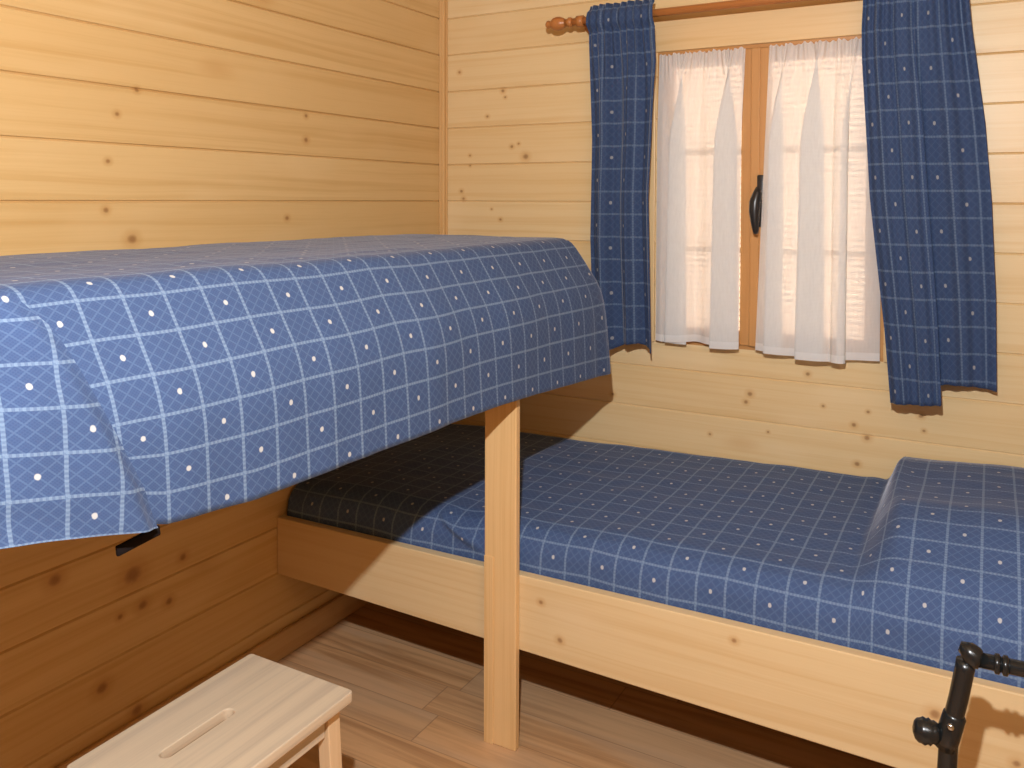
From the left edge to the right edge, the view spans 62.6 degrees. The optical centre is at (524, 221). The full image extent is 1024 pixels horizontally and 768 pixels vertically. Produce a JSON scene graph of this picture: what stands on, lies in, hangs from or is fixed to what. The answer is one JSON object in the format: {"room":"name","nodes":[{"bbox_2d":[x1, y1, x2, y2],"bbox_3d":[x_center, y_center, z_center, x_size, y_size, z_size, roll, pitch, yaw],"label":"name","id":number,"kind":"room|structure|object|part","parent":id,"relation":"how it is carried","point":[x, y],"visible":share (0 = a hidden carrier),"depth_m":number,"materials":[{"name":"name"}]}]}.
{"room":"cabin bedroom","nodes":[
{"label":"cabin bedroom","id":0,"kind":"room"},
{"bbox_2d":[0,0,438,767],"bbox_3d":[-1.161,0.173,1.938,0.045,2.420,3.350,1,2,29],"label":"wall","id":1,"kind":"structure","parent":0,"point":[125,124],"depth_m":2.28,"materials":[{"name":"brown wood"}]},
{"bbox_2d":[54,594,368,767],"bbox_3d":[-1.143,1.341,1.948,0.014,0.085,3.336,1,2,29],"label":"baseboard","id":2,"kind":"structure","parent":1,"relation":"attached to","point":[276,647],"depth_m":2.66,"materials":[{"name":"brown wood"}]},
{"bbox_2d":[200,602,894,767],"bbox_3d":[-0.201,1.419,1.435,2.250,0.040,3.440,1,2,29],"label":"floor","id":3,"kind":"structure","parent":0,"point":[416,684],"depth_m":2.33,"materials":[{"name":"laminate"}]},
{"bbox_2d":[67,654,351,767],"bbox_3d":[-0.572,1.169,1.584,0.288,0.450,0.422,1,2,29],"label":"step stool","id":4,"kind":"object","parent":3,"relation":"on","point":[257,711],"visible":1,"depth_m":1.60,"materials":[{"name":"brown wood"}]},
{"bbox_3d":[-0.383,1.178,1.689,0.042,0.428,0.049,1,2,29],"label":"leg","id":5,"kind":"part","parent":4,"relation":"part of","materials":[{"name":"brown wood"}]},
{"bbox_2d":[277,400,1023,767],"bbox_3d":[0.037,0.827,1.844,2.159,1.125,2.346,1,2,29],"label":"bunk bed","id":6,"kind":"object","parent":3,"relation":"on","point":[864,704],"visible":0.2,"depth_m":2.05,"materials":[{"name":"brown wood"}]},
{"bbox_2d":[0,234,610,555],"bbox_3d":[-0.572,0.281,1.932,0.991,0.442,2.087,1,2,29],"label":"bedspread","id":7,"kind":"object","parent":6,"relation":"on","point":[141,389],"visible":1,"depth_m":1.42,"materials":[{"name":"blue fabric"}]},
{"bbox_3d":[-0.058,0.829,2.209,0.096,1.100,0.021,1,2,29],"label":"post","id":8,"kind":"part","parent":6,"relation":"part of","materials":[{"name":"brown wood"}]},
{"bbox_3d":[0.181,1.025,2.111,2.159,0.229,0.029,1,2,29],"label":"rail","id":9,"kind":"part","parent":6,"relation":"part of","materials":[{"name":"brown wood"}]},
{"bbox_3d":[0.392,0.929,2.498,2.090,0.156,0.795,1,2,29],"label":"mattress","id":10,"kind":"object","parent":6,"relation":"on","visible":0},
{"bbox_2d":[287,424,1023,687],"bbox_3d":[0.396,0.805,2.494,2.133,0.291,0.857,1,2,29],"label":"bedspread","id":11,"kind":"object","parent":10,"relation":"on","point":[916,563],"visible":0.92,"depth_m":2.18,"materials":[{"name":"blue fabric"}]},
{"bbox_2d":[912,641,1023,767],"bbox_3d":[0.813,1.054,1.406,0.369,0.698,0.150,1,2,29],"label":"metal stand","id":12,"kind":"object","parent":3,"relation":"on","point":[946,735],"visible":1,"depth_m":1.43,"materials":[{"name":"black metal"}]},
{"bbox_3d":[0.697,0.882,1.458,0.045,0.045,0.045,1,2,29],"label":"knob","id":13,"kind":"part","parent":12,"relation":"part of","materials":[{"name":"black metal"}]},
{"bbox_3d":[0.864,0.741,1.370,0.236,0.034,0.033,1,2,29],"label":"arm","id":14,"kind":"part","parent":12,"relation":"part of","materials":[{"name":"black metal"}]},
{"bbox_2d":[448,0,1023,478],"bbox_3d":[0.627,0.153,2.886,2.250,2.420,0.045,1,2,29],"label":"wall","id":15,"kind":"structure","parent":0,"point":[520,124],"depth_m":2.91,"materials":[{"name":"brown wood"}]},
{"bbox_2d":[439,0,447,234],"bbox_3d":[-0.323,0.095,3.372,0.026,2.335,0.026,1,2,29],"label":"trim","id":16,"kind":"structure","parent":15,"relation":"attached to","point":[443,4],"depth_m":3.35,"materials":[{"name":"brown wood"}]},
{"bbox_2d":[545,0,808,32],"bbox_3d":[0.791,-0.696,2.677,1.593,0.052,0.125,1,2,29],"label":"curtain rod","id":17,"kind":"object","parent":15,"relation":"attached to","point":[557,23],"visible":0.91,"depth_m":2.76,"materials":[{"name":"brown wood"}]},
{"bbox_2d":[586,0,655,353],"bbox_3d":[0.332,-0.148,2.900,0.255,1.210,0.052,1,2,29],"label":"curtain","id":18,"kind":"object","parent":17,"relation":"hanging from","point":[622,48],"visible":0.97,"depth_m":2.89,"materials":[{"name":"blue fabric"}]},
{"bbox_2d":[862,0,996,405],"bbox_3d":[1.170,-0.100,2.434,0.372,1.278,0.076,1,2,19],"label":"curtain","id":19,"kind":"object","parent":17,"relation":"hanging from","point":[929,174],"visible":1,"depth_m":2.43,"materials":[{"name":"blue fabric"}]},
{"bbox_2d":[649,0,886,362],"bbox_3d":[0.788,-0.126,2.767,0.890,1.125,0.156,1,2,29],"label":"window","id":20,"kind":"structure","parent":15,"relation":"in","point":[836,20],"depth_m":2.77,"materials":[{"name":"brown wood"}]},
{"bbox_3d":[0.426,-0.084,2.959,0.072,1.010,0.012,1,2,29],"label":"casing","id":21,"kind":"part","parent":20,"relation":"part of","materials":[{"name":"brown wood"}]},
{"bbox_2d":[655,47,745,348],"bbox_3d":[0.583,-0.078,2.829,0.302,0.996,0.046,1,2,29],"label":"curtain","id":22,"kind":"object","parent":20,"relation":"hanging from","point":[700,94],"visible":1,"depth_m":2.84,"materials":[{"name":"white fabric"}]},
{"bbox_3d":[0.624,-0.081,2.872,0.326,0.984,0.040,1,2,29],"label":"sash","id":23,"kind":"part","parent":20,"relation":"part of","materials":[{"name":"brown wood"}]},
{"bbox_2d":[739,133,741,329],"bbox_3d":[0.824,-0.087,2.832,0.760,1.044,0.010,1,2,29],"label":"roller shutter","id":24,"kind":"object","parent":20,"relation":"attached to","point":[741,133],"depth_m":2.88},
{"bbox_3d":[0.752,-0.037,2.732,0.041,0.154,0.056,1,2,29],"label":"lever","id":25,"kind":"part","parent":20,"relation":"part of","materials":[{"name":"black metal"}]},
{"bbox_3d":[0.786,-0.635,2.746,0.890,0.105,0.012,1,2,29],"label":"head casing","id":26,"kind":"part","parent":20,"relation":"part of","materials":[{"name":"brown wood"}]},
{"bbox_3d":[0.775,-0.068,2.756,0.025,0.170,0.016,1,2,29],"label":"handle","id":27,"kind":"part","parent":20,"relation":"part of","materials":[{"name":"black metal"}]},
{"bbox_3d":[0.937,-0.076,2.699,0.386,0.984,0.040,1,2,29],"label":"sash","id":28,"kind":"part","parent":20,"relation":"part of","materials":[{"name":"brown wood"}]},
{"bbox_2d":[755,37,879,363],"bbox_3d":[0.913,-0.068,2.633,0.376,1.004,0.063,1,2,29],"label":"curtain","id":29,"kind":"object","parent":20,"relation":"hanging from","point":[818,299],"visible":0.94,"depth_m":2.62,"materials":[{"name":"white fabric"}]},
{"bbox_3d":[1.141,-0.072,2.562,0.072,1.010,0.012,1,2,29],"label":"casing","id":30,"kind":"part","parent":20,"relation":"part of","materials":[{"name":"brown wood"}]}
]}

